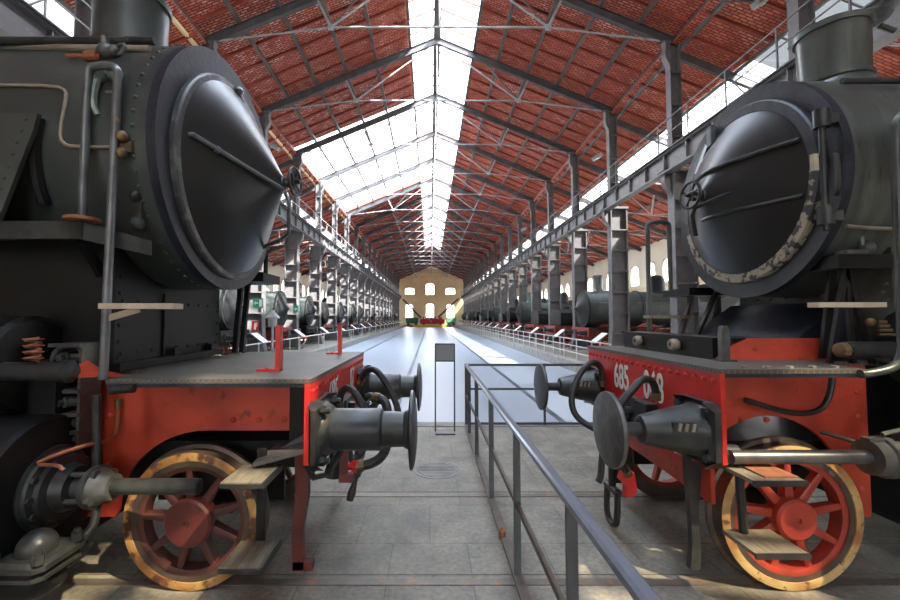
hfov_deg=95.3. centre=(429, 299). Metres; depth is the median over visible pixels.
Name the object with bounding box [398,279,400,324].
column
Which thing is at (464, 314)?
locomotive
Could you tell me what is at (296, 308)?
exit sign
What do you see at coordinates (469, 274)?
column
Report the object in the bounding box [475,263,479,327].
column
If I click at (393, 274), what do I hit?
column
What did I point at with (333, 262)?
column
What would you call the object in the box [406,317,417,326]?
wagon
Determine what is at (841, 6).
window
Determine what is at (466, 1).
window
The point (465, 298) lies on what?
column
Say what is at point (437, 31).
ridge beam
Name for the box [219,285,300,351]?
locomotive
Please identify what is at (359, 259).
truss
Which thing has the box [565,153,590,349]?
column
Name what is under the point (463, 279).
column
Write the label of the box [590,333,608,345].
desk
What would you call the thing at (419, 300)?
wall
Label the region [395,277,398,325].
column
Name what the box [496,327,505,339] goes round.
guard railing
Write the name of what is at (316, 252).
column
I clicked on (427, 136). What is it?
roof truss
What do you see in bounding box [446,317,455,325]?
wagon
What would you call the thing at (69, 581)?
trim
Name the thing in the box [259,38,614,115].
roof truss
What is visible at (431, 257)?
roof truss
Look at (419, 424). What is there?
trim
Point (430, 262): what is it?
roof truss
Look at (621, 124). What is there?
truss
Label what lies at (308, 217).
truss
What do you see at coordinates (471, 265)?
roof truss
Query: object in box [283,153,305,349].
column
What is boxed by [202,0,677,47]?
roof truss
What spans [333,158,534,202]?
roof truss
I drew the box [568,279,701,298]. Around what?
trim
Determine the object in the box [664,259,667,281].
window
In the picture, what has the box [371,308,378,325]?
locomotive
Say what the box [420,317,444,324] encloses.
railcar
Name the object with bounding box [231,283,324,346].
locomotive
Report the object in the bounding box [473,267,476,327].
column
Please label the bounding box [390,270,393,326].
column
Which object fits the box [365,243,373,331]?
column
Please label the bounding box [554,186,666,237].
truss
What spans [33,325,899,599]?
floor
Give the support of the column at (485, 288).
on the floor at (363, 535)
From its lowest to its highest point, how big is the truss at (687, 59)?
4.038 m
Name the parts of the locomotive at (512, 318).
smokebox door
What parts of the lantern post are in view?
post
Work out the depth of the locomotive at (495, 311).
52.24 m
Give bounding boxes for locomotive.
[0,0,421,599]
[218,289,260,354]
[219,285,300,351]
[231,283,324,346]
[269,304,337,340]
[300,293,350,338]
[322,298,367,327]
[322,304,361,335]
[365,309,372,326]
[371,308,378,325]
[460,308,467,325]
[465,307,473,323]
[469,306,476,326]
[472,312,479,326]
[478,303,488,329]
[482,304,493,329]
[486,300,502,332]
[491,311,543,333]
[500,299,571,335]
[509,292,571,337]
[519,308,571,341]
[534,4,899,590]
[536,306,646,346]
[563,275,739,345]
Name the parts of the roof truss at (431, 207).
tie rod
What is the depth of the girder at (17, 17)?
8.49 m
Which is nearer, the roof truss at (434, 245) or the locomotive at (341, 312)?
the locomotive at (341, 312)
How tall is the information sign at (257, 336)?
1.292 m
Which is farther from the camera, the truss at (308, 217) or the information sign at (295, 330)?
the truss at (308, 217)
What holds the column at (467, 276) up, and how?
on the floor at (363, 535)
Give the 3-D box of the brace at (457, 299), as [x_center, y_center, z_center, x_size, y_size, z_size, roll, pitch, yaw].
[4.850,2.191,110.009,6.033,5.534,1.090,0,-2,0]
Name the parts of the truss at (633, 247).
tie rod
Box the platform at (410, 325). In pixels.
[410,325,451,326]
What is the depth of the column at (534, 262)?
35.13 m
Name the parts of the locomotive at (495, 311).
smokebox door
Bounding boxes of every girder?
[0,0,401,298]
[461,0,899,298]
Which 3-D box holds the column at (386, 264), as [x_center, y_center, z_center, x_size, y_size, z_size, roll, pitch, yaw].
[-8.330,-0.798,75.947,1.400,12.000,0.640,0,-3,0]
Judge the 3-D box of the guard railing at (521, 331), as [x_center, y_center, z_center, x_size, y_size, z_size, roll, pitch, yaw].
[6.420,2.583,27.278,0.040,0.938,5.090,0,-3,0]
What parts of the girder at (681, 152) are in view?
railing, railing, railing, railing, railing, railing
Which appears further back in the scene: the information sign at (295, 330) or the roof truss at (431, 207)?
the roof truss at (431, 207)
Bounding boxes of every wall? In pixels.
[268,261,349,303]
[399,267,473,325]
[500,239,704,328]
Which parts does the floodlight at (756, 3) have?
arm, lamp glass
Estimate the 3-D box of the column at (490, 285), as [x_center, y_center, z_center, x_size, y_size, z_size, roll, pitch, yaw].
[9.030,-1.465,60.662,1.400,12.000,0.640,0,-3,0]
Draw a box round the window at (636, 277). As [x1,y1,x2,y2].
[632,266,638,286]
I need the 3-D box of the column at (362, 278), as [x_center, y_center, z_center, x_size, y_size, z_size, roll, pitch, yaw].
[-8.330,-1.910,50.471,1.400,12.000,0.640,0,-3,0]
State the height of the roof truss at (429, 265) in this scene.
4.044 m
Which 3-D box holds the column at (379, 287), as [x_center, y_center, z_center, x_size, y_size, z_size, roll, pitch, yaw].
[-8.330,-1.243,65.757,1.400,12.000,0.640,0,-3,0]
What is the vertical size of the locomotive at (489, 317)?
3.830 m
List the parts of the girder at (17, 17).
railing, railing, railing, railing, railing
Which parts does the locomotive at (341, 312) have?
smokebox door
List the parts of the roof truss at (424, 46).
tie rod, tie rod, tie rod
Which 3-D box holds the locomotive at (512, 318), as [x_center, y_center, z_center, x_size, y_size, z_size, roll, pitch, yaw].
[12.200,1.817,42.651,9.600,3.830,2.800,0,-3,0]
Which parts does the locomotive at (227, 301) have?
frame plate, smokebox door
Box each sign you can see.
[251,321,258,330]
[253,298,262,307]
[293,305,300,312]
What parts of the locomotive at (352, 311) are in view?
smokebox door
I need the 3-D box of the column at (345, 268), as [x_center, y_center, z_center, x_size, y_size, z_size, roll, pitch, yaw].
[-8.330,-2.355,40.281,1.400,12.000,0.640,0,-3,0]
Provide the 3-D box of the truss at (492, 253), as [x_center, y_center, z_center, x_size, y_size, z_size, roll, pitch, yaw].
[13.650,-5.061,60.819,9.108,4.038,0.140,0,-3,0]
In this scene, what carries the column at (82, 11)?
on the floor at (363, 535)
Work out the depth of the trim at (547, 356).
23.86 m
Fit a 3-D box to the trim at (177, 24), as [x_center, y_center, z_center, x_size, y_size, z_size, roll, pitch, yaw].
[-8.510,-7.978,48.144,0.120,0.480,127.500,0,-2,0]
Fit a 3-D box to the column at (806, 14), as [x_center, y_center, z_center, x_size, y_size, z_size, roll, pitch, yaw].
[9.030,-3.690,9.710,1.400,12.000,0.640,0,-3,0]
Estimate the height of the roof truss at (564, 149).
4.044 m
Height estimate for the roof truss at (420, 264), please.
4.044 m
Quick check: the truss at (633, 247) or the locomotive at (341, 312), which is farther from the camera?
the locomotive at (341, 312)
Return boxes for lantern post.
[265,310,279,351]
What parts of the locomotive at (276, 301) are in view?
frame plate, smokebox door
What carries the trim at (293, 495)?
on the floor at (363, 535)
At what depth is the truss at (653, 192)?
25.11 m
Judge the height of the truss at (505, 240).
4.038 m
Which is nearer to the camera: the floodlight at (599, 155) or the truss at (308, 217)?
the floodlight at (599, 155)
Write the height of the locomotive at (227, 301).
4.200 m
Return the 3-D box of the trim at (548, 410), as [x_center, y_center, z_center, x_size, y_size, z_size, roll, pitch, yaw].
[2.900,4.641,54.349,0.140,0.008,91.000,0,-2,0]
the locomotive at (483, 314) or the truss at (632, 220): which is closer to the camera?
the truss at (632, 220)
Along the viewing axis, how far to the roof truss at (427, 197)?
45.68 m
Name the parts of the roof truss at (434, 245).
tie rod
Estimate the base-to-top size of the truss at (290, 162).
4.038 m
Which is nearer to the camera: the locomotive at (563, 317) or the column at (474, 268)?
the locomotive at (563, 317)
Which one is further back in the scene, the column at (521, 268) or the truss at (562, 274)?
the truss at (562, 274)
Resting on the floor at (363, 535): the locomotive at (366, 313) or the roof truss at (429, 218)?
the locomotive at (366, 313)
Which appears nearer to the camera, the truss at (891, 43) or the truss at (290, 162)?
the truss at (891, 43)
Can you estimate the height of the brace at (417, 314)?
5.317 m
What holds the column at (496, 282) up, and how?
on the floor at (363, 535)
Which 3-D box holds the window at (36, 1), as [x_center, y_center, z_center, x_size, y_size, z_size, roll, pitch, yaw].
[-11.275,-6.162,59.065,1.569,0.716,105.520,0,-2,0]
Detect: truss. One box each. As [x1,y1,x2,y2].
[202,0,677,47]
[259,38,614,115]
[268,219,344,257]
[271,205,331,245]
[272,186,315,230]
[272,230,353,266]
[278,159,292,169]
[294,94,577,156]
[300,239,361,269]
[301,246,367,275]
[317,132,552,183]
[321,258,377,281]
[322,252,372,277]
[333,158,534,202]
[345,178,522,217]
[355,195,511,228]
[362,206,502,237]
[369,217,495,244]
[374,225,491,251]
[377,232,485,256]
[382,238,481,260]
[385,244,478,264]
[388,248,475,267]
[390,252,472,270]
[392,256,469,273]
[395,259,467,274]
[397,262,465,277]
[398,265,464,279]
[487,257,542,281]
[491,252,547,277]
[497,247,563,275]
[504,239,571,269]
[512,231,593,265]
[523,219,607,257]
[536,205,641,251]
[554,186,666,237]
[579,160,667,216]
[617,119,666,184]
[681,52,757,92]
[886,42,899,46]
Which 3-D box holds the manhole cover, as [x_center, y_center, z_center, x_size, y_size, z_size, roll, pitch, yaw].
[0.087,2.111,5.113,0.600,0.016,0.600,0,-3,0]
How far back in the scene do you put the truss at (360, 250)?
55.65 m
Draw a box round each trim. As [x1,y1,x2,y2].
[59,574,899,585]
[156,491,826,496]
[172,16,384,265]
[306,325,405,351]
[364,327,411,351]
[392,327,426,410]
[417,422,583,426]
[442,327,565,421]
[453,325,585,372]
[479,0,728,264]
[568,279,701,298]
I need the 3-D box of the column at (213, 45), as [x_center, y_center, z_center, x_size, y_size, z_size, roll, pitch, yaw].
[-8.330,-3.467,14.805,1.400,12.000,0.640,0,-3,0]
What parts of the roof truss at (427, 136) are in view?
tie rod, tie rod, tie rod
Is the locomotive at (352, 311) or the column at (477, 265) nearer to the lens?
the locomotive at (352, 311)
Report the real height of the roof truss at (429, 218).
4.044 m
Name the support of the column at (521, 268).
on the floor at (363, 535)
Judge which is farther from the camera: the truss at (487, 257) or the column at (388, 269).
the column at (388, 269)
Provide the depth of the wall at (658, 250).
37.01 m
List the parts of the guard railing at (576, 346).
rail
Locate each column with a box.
[73,0,91,35]
[199,40,217,52]
[244,111,270,352]
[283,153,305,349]
[305,181,326,343]
[324,200,341,339]
[339,215,352,336]
[349,227,360,334]
[358,236,367,332]
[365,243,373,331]
[371,250,377,330]
[376,255,381,329]
[380,259,384,328]
[384,263,387,327]
[387,267,390,327]
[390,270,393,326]
[392,272,394,325]
[394,275,397,325]
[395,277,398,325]
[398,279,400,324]
[462,279,464,324]
[464,277,466,325]
[465,275,468,324]
[468,272,470,325]
[470,270,473,326]
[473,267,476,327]
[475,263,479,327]
[479,259,483,328]
[482,255,488,329]
[487,250,493,330]
[491,243,499,331]
[497,236,507,332]
[505,227,516,334]
[514,215,527,336]
[526,200,543,339]
[542,181,561,343]
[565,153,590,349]
[599,111,629,345]
[656,40,700,333]
[785,0,815,59]
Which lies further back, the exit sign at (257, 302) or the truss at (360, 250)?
the truss at (360, 250)
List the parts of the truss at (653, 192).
tie rod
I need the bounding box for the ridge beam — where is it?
[431,0,441,255]
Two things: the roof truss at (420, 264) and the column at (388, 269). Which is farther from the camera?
the roof truss at (420, 264)
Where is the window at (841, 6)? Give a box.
[476,0,871,284]
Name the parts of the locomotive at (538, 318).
frame plate, tank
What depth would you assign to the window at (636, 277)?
36.50 m
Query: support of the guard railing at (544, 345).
on the trim at (547, 356)
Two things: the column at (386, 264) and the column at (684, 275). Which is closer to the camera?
the column at (684, 275)
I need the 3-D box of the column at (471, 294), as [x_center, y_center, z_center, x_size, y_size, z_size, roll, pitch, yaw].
[9.030,-0.353,86.137,1.400,12.000,0.640,0,-2,0]
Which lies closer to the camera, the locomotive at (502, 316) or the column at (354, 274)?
the column at (354, 274)
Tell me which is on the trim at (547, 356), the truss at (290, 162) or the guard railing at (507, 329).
the guard railing at (507, 329)
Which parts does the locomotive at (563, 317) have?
tank, frame plate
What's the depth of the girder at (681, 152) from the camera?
14.79 m
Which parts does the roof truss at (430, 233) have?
tie rod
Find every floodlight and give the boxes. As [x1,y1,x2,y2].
[268,143,279,151]
[592,153,605,160]
[719,0,767,9]
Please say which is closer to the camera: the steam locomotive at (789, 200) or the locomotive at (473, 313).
the steam locomotive at (789, 200)
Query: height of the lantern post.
2.190 m
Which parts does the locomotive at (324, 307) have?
smokebox door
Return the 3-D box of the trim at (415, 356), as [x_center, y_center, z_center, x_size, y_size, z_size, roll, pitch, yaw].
[-0.850,4.641,54.349,0.140,0.008,91.000,0,-2,0]
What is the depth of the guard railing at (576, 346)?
17.62 m
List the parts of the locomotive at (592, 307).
smokebox door, frame plate, boiler handrail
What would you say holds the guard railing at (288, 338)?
on the trim at (334, 347)
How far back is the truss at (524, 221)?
40.37 m
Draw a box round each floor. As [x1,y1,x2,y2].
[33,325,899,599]
[336,326,593,421]
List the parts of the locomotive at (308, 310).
frame plate, smokebox door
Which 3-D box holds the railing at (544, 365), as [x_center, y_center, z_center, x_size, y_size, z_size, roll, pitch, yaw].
[3.349,1.667,7.234,5.338,1.080,0.040,0,-3,0]
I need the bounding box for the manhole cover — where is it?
[413,461,460,478]
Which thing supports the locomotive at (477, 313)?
on the floor at (363, 535)
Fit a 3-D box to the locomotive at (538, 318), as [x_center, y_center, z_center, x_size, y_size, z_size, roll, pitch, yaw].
[10.680,1.957,32.435,6.800,2.660,2.500,0,-3,0]
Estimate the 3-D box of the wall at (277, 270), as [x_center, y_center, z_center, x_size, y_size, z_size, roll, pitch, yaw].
[-17.725,-0.064,47.798,0.450,8.078,127.500,0,-2,0]
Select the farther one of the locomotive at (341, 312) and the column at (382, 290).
the column at (382, 290)
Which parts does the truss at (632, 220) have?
tie rod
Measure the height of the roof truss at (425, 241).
4.044 m
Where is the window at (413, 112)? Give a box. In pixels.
[303,112,418,210]
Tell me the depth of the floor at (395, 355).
17.06 m
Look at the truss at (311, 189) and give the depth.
30.25 m
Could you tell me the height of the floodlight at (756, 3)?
0.345 m
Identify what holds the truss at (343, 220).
attached to the column at (345, 268)
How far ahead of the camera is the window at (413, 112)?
32.00 m
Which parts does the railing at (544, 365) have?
rail, rail, rail, post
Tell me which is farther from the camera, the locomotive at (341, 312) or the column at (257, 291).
the locomotive at (341, 312)
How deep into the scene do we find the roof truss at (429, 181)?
40.58 m
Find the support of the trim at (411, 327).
on the floor at (395, 355)
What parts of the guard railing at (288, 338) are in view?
rail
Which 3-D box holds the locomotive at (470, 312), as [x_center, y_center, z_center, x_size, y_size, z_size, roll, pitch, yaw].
[12.080,3.412,83.421,9.600,4.200,2.800,0,-2,0]
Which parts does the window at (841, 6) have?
pane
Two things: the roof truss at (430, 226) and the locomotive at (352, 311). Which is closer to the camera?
the locomotive at (352, 311)
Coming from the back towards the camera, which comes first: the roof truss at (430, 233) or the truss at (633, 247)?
the roof truss at (430, 233)
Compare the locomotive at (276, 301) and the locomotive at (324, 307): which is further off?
the locomotive at (324, 307)
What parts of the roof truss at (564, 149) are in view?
tie rod, tie rod, tie rod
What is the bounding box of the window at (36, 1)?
[29,0,372,272]
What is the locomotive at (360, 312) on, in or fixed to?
on the floor at (363, 535)
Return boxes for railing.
[240,338,289,353]
[289,334,318,351]
[464,363,660,599]
[468,364,592,424]
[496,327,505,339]
[505,329,518,342]
[519,331,536,348]
[536,333,564,356]
[564,337,610,359]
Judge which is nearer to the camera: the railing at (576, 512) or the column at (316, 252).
the railing at (576, 512)
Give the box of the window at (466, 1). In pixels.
[409,0,479,248]
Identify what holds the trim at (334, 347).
on the floor at (395, 355)
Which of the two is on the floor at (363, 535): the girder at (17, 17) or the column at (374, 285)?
the column at (374, 285)
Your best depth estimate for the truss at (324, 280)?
65.82 m
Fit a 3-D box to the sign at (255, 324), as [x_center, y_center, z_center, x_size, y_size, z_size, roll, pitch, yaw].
[-6.127,0.910,14.352,0.240,0.360,0.015,0,-3,0]
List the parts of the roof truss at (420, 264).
tie rod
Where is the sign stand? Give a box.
[435,343,454,434]
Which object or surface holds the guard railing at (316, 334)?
on the trim at (334, 347)
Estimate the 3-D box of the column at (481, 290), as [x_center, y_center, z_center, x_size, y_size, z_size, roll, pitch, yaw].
[9.030,-1.020,70.852,1.400,12.000,0.640,0,-3,0]
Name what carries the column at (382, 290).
on the floor at (363, 535)
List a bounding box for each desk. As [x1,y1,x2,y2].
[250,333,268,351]
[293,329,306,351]
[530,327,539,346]
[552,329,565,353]
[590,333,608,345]
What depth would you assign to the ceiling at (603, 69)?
20.35 m
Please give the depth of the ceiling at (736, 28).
17.41 m
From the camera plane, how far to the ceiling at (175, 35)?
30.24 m
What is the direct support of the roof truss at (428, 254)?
attached to the column at (391, 271)
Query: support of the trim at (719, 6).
attached to the ceiling at (603, 69)
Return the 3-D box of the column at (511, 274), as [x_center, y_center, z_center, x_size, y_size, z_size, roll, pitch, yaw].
[9.030,-2.133,45.376,1.400,12.000,0.640,0,-3,0]
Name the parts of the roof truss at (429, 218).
tie rod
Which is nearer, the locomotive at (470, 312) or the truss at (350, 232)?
the truss at (350, 232)
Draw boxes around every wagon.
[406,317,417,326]
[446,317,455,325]
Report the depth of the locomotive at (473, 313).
77.69 m
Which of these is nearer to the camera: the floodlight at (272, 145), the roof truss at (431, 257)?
the floodlight at (272, 145)
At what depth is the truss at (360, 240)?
50.57 m
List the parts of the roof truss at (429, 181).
tie rod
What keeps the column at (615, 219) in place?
on the floor at (363, 535)
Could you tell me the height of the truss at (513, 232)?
4.038 m
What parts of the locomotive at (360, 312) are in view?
smokebox door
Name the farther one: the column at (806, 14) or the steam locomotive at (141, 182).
the column at (806, 14)
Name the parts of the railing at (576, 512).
post, post, post, post, rail, post, post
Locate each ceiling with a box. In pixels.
[57,0,390,287]
[173,0,430,277]
[432,0,708,277]
[470,0,899,288]
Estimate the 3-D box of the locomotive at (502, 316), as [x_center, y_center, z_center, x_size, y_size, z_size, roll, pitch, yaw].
[10.620,2.624,47.721,6.800,2.660,2.500,0,-3,0]
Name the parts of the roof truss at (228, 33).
tie rod, tie rod, tie rod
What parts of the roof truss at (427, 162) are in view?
tie rod, tie rod, tie rod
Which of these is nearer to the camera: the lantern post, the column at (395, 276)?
the lantern post
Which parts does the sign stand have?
panel, foot plate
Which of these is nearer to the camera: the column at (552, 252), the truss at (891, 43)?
the truss at (891, 43)
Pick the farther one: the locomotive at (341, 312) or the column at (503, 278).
the column at (503, 278)
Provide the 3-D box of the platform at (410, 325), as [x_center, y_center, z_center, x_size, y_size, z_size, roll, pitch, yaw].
[0.200,6.553,103.783,10.400,0.500,3.660,0,-2,0]
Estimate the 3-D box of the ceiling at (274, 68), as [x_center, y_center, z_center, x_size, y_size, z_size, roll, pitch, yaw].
[-4.125,-10.104,48.237,8.950,3.964,127.500,0,-2,0]
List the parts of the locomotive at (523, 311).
smokebox door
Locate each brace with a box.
[403,299,420,317]
[438,298,458,316]
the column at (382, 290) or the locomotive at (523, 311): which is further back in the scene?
the column at (382, 290)
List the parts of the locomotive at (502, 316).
tank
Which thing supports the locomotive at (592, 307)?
on the floor at (363, 535)

